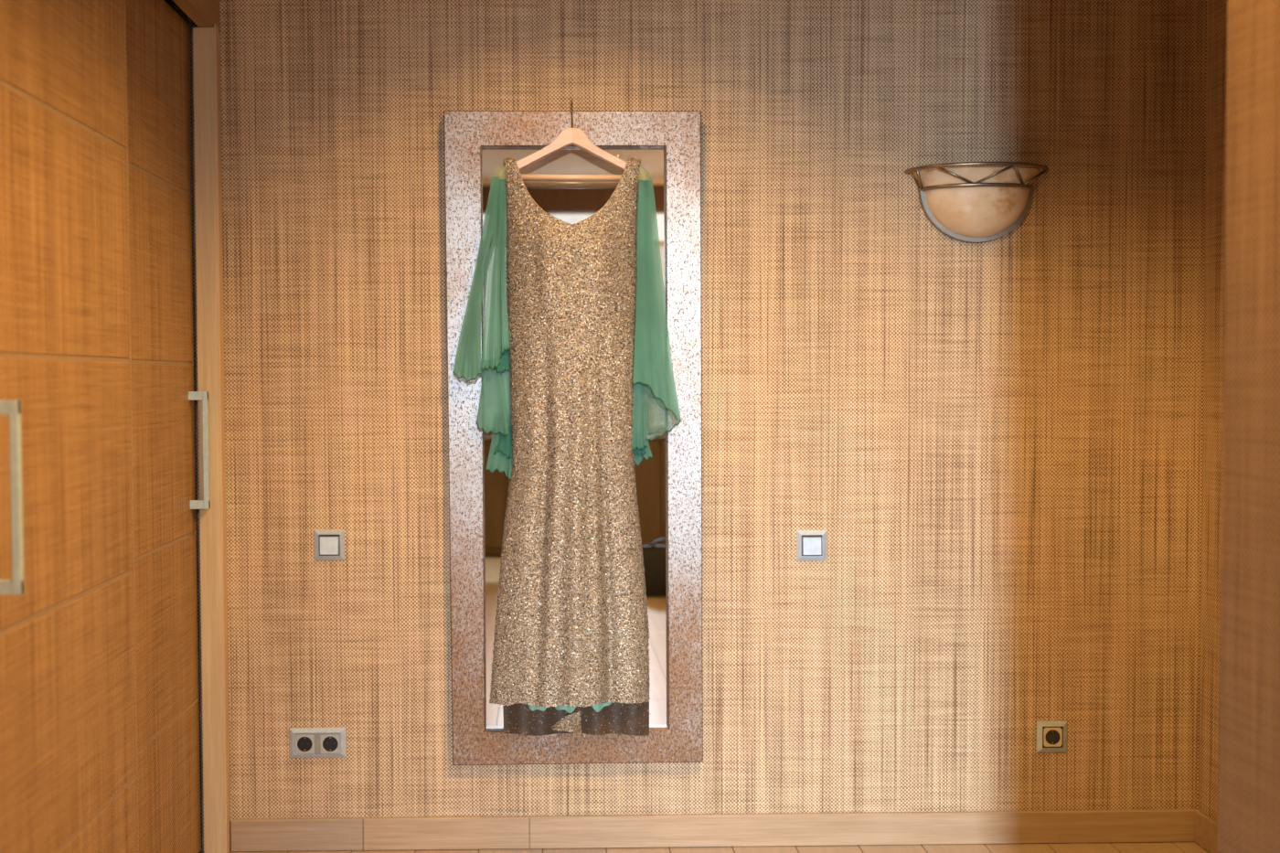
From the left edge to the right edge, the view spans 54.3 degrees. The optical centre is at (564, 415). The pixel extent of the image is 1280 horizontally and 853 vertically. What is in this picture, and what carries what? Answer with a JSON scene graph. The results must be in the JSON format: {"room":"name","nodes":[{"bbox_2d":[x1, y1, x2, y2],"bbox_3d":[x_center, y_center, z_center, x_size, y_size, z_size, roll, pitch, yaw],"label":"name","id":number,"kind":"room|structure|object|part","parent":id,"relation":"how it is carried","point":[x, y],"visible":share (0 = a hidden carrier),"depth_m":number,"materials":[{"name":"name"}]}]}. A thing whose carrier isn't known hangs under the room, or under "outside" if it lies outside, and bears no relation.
{"room":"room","nodes":[
{"label":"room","id":0,"kind":"room"},
{"bbox_2d":[170,0,1206,850],"bbox_3d":[0.112,-0.191,3.458,3.528,2.760,0.120,0,2,-1],"label":"wall","id":1,"kind":"structure","parent":0,"point":[996,445],"depth_m":3.41,"materials":[{"name":"fabric"}]},
{"bbox_2d":[289,727,346,757],"bbox_3d":[-0.676,0.897,3.414,0.153,0.081,0.011,0,2,-1],"label":"double socket","id":2,"kind":"object","parent":1,"relation":"attached to","point":[304,742],"visible":1,"depth_m":3.41,"materials":[{"name":"plastic"}]},
{"bbox_3d":[-0.676,0.897,3.416,0.123,0.058,0.001,0,2,-1],"label":"plate","id":3,"kind":"part","parent":2,"relation":"part of","materials":[{"name":"beige plastic"}]},
{"bbox_2d":[313,529,344,560],"bbox_3d":[-0.641,0.353,3.397,0.083,0.083,0.014,0,2,-1],"label":"light switch","id":4,"kind":"object","parent":1,"relation":"attached to","point":[329,544],"visible":1,"depth_m":3.39,"materials":[{"name":"plastic"}]},
{"bbox_3d":[-0.641,0.353,3.399,0.057,0.057,0.003,0,2,-1],"label":"gap plate","id":5,"kind":"part","parent":4,"relation":"part of","materials":[{"name":"white plastic"}]},
{"bbox_2d":[443,110,703,765],"bbox_3d":[0.028,0.064,3.381,0.693,1.769,0.043,0,2,-1],"label":"wall mirror","id":6,"kind":"object","parent":1,"relation":"attached to","point":[667,144],"visible":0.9,"depth_m":3.37,"materials":[{"name":"silver metal"}]},
{"bbox_2d":[516,99,626,181],"bbox_3d":[0.020,-0.735,3.329,0.355,0.226,0.090,0,2,-1],"label":"clothes hanger","id":7,"kind":"object","parent":6,"relation":"hanging from","point":[577,137],"visible":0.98,"depth_m":3.29,"materials":[{"name":"brown wood"}]},
{"bbox_3d":[-0.068,-0.698,3.294,0.179,0.126,0.022,0,2,-1],"label":"arm","id":8,"kind":"part","parent":7,"relation":"part of","materials":[{"name":"brown wood"}]},
{"bbox_2d":[452,157,681,735],"bbox_3d":[0.009,0.090,3.272,0.604,1.549,0.133,0,2,-1],"label":"gown","id":9,"kind":"object","parent":7,"relation":"hanging from","point":[566,376],"visible":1,"depth_m":3.26,"materials":[{"name":"beige fabric"}]},
{"bbox_3d":[0.012,0.048,3.256,0.424,1.440,0.097,0,2,-1],"label":"panel","id":10,"kind":"part","parent":9,"relation":"part of","materials":[{"name":"gold metal"}]},
{"bbox_3d":[0.029,0.092,3.324,0.395,1.542,0.029,0,2,-1],"label":"panel","id":11,"kind":"part","parent":9,"relation":"part of","materials":[{"name":"beige fabric"}]},
{"bbox_3d":[0.110,-0.698,3.297,0.176,0.129,0.022,0,2,-1],"label":"arm","id":12,"kind":"part","parent":7,"relation":"part of","materials":[{"name":"brown wood"}]},
{"bbox_2d":[481,148,667,728],"bbox_3d":[0.031,0.066,3.389,0.522,1.604,0.005,0,2,-1],"label":"mirror glass","id":13,"kind":"object","parent":6,"relation":"on","point":[571,202],"depth_m":3.39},
{"bbox_2d":[230,809,1199,852],"bbox_3d":[0.424,1.144,3.436,2.680,0.090,0.016,0,2,-1],"label":"baseboard","id":14,"kind":"structure","parent":1,"relation":"attached to","point":[334,834],"depth_m":3.43,"materials":[{"name":"brown wood"}]},
{"bbox_2d":[796,530,826,560],"bbox_3d":[0.680,0.356,3.416,0.083,0.083,0.014,0,2,-1],"label":"light switch","id":15,"kind":"object","parent":1,"relation":"attached to","point":[811,545],"visible":1,"depth_m":3.41,"materials":[{"name":"plastic"}]},
{"bbox_3d":[0.680,0.356,3.418,0.057,0.057,0.003,0,2,-1],"label":"gap plate","id":16,"kind":"part","parent":15,"relation":"part of","materials":[{"name":"white plastic"}]},
{"bbox_2d":[904,161,1048,243],"bbox_3d":[1.123,-0.571,3.332,0.389,0.198,0.135,0,2,-1],"label":"wall sconce","id":17,"kind":"object","parent":1,"relation":"attached to","point":[973,203],"visible":1,"depth_m":3.33,"materials":[{"name":"beige glass"}]},
{"bbox_3d":[0.960,-0.639,3.359,0.008,0.057,0.046,1,2,38],"label":"zigzag rod","id":18,"kind":"part","parent":17,"relation":"part of","materials":[{"name":"brown metal"}]},
{"bbox_3d":[1.039,-0.638,3.299,0.099,0.052,0.006,0,2,3],"label":"zigzag rod","id":19,"kind":"part","parent":17,"relation":"part of","materials":[{"name":"brown metal"}]},
{"bbox_3d":[1.136,-0.638,3.287,0.103,0.052,0.006,0,2,12],"label":"zigzag rod","id":20,"kind":"part","parent":17,"relation":"part of","materials":[{"name":"grey metal"}]},
{"bbox_3d":[1.206,-0.639,3.300,0.006,0.051,0.068,1,2,41],"label":"zigzag rod","id":21,"kind":"part","parent":17,"relation":"part of","materials":[{"name":"grey metal"}]},
{"bbox_3d":[1.265,-0.640,3.341,0.085,0.052,0.006,-1,2,-24],"label":"zigzag rod","id":22,"kind":"part","parent":17,"relation":"part of","materials":[{"name":"grey metal"}]},
{"bbox_2d":[1036,721,1066,752],"bbox_3d":[1.351,0.888,3.444,0.083,0.086,0.011,0,2,-1],"label":"socket","id":23,"kind":"object","parent":1,"relation":"attached to","point":[1051,736],"visible":1,"depth_m":3.44,"materials":[{"name":"plastic"}]},
{"bbox_3d":[1.351,0.888,3.445,0.057,0.059,0.003,0,2,-1],"label":"gap plate","id":24,"kind":"part","parent":23,"relation":"part of","materials":[{"name":"white plastic"}]},
{"bbox_2d":[198,842,1209,852],"bbox_3d":[0.450,1.310,0.457,4.340,0.060,6.220,0,2,-1],"label":"floor","id":25,"kind":"structure","parent":0,"point":[1131,847],"depth_m":3.41,"materials":[{"name":"brown wood"}]},
{"bbox_2d":[0,0,231,852],"bbox_3d":[-1.256,-0.143,2.632,0.747,2.728,1.488,0,2,-1],"label":"wardrobe","id":26,"kind":"object","parent":25,"relation":"on","point":[100,695],"visible":1,"depth_m":2.55,"materials":[{"name":"brown wood"}]},
{"bbox_3d":[-0.898,0.131,1.996,0.052,0.312,0.015,0,2,-1],"label":"handle","id":27,"kind":"part","parent":26,"relation":"part of","materials":[{"name":"paint"}]},
{"bbox_3d":[-0.933,-0.771,2.285,0.004,0.418,0.740,0,2,-1],"label":"door panel","id":28,"kind":"part","parent":26,"relation":"part of","materials":[{"name":"brown wood"}]},
{"bbox_3d":[-0.931,-0.333,2.298,0.004,0.440,0.740,0,2,-1],"label":"door panel","id":29,"kind":"part","parent":26,"relation":"part of","materials":[{"name":"brown wood"}]},
{"bbox_3d":[-0.929,0.119,2.312,0.004,0.444,0.740,0,2,-1],"label":"door panel","id":30,"kind":"part","parent":26,"relation":"part of","materials":[{"name":"brown wood"}]},
{"bbox_3d":[-0.926,0.570,2.326,0.004,0.438,0.740,0,2,-1],"label":"door panel","id":31,"kind":"part","parent":26,"relation":"part of","materials":[{"name":"brown wood"}]},
{"bbox_3d":[-0.924,1.005,2.340,0.004,0.413,0.740,0,2,-1],"label":"door panel","id":32,"kind":"part","parent":26,"relation":"part of","materials":[{"name":"brown wood"}]},
{"bbox_3d":[-0.995,-0.806,2.944,0.004,0.448,0.752,0,2,-1],"label":"door panel","id":33,"kind":"part","parent":26,"relation":"part of","materials":[{"name":"brown wood"}]},
{"bbox_3d":[-0.993,-0.353,2.958,0.004,0.440,0.752,0,2,-1],"label":"door panel","id":34,"kind":"part","parent":26,"relation":"part of","materials":[{"name":"brown wood"}]},
{"bbox_3d":[-0.991,0.099,2.972,0.004,0.444,0.752,0,2,-1],"label":"door panel","id":35,"kind":"part","parent":26,"relation":"part of","materials":[{"name":"brown wood"}]},
{"bbox_3d":[-0.988,0.550,2.986,0.004,0.438,0.752,0,2,-1],"label":"door panel","id":36,"kind":"part","parent":26,"relation":"part of","materials":[{"name":"brown wood"}]},
{"bbox_3d":[-0.986,0.985,2.999,0.004,0.413,0.752,0,2,-1],"label":"door panel","id":37,"kind":"part","parent":26,"relation":"part of","materials":[{"name":"brown wood"}]},
{"bbox_3d":[-0.969,0.091,3.300,0.052,0.312,0.015,0,2,-1],"label":"handle","id":38,"kind":"part","parent":26,"relation":"part of","materials":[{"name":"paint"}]},
{"bbox_2d":[1197,0,1227,822],"bbox_3d":[1.828,-0.175,2.673,0.120,2.760,1.500,0,2,-1],"label":"wall","id":39,"kind":"structure","parent":0,"point":[1217,10],"depth_m":3.37,"materials":[{"name":"wood"}]},
{"bbox_2d":[1194,810,1217,852],"bbox_3d":[1.766,1.160,2.711,0.017,0.090,1.474,0,2,-1],"label":"baseboard","id":40,"kind":"structure","parent":39,"relation":"attached to","point":[1206,828],"depth_m":3.39,"materials":[{"name":"brown wood"}]},
{"bbox_2d":[1217,0,1279,852],"bbox_3d":[1.805,-0.146,1.743,1.578,2.760,0.360,0,2,-1],"label":"wall pier","id":41,"kind":"object","parent":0,"point":[1249,736],"depth_m":1.85,"materials":[{"name":"brown wood"}]}
]}

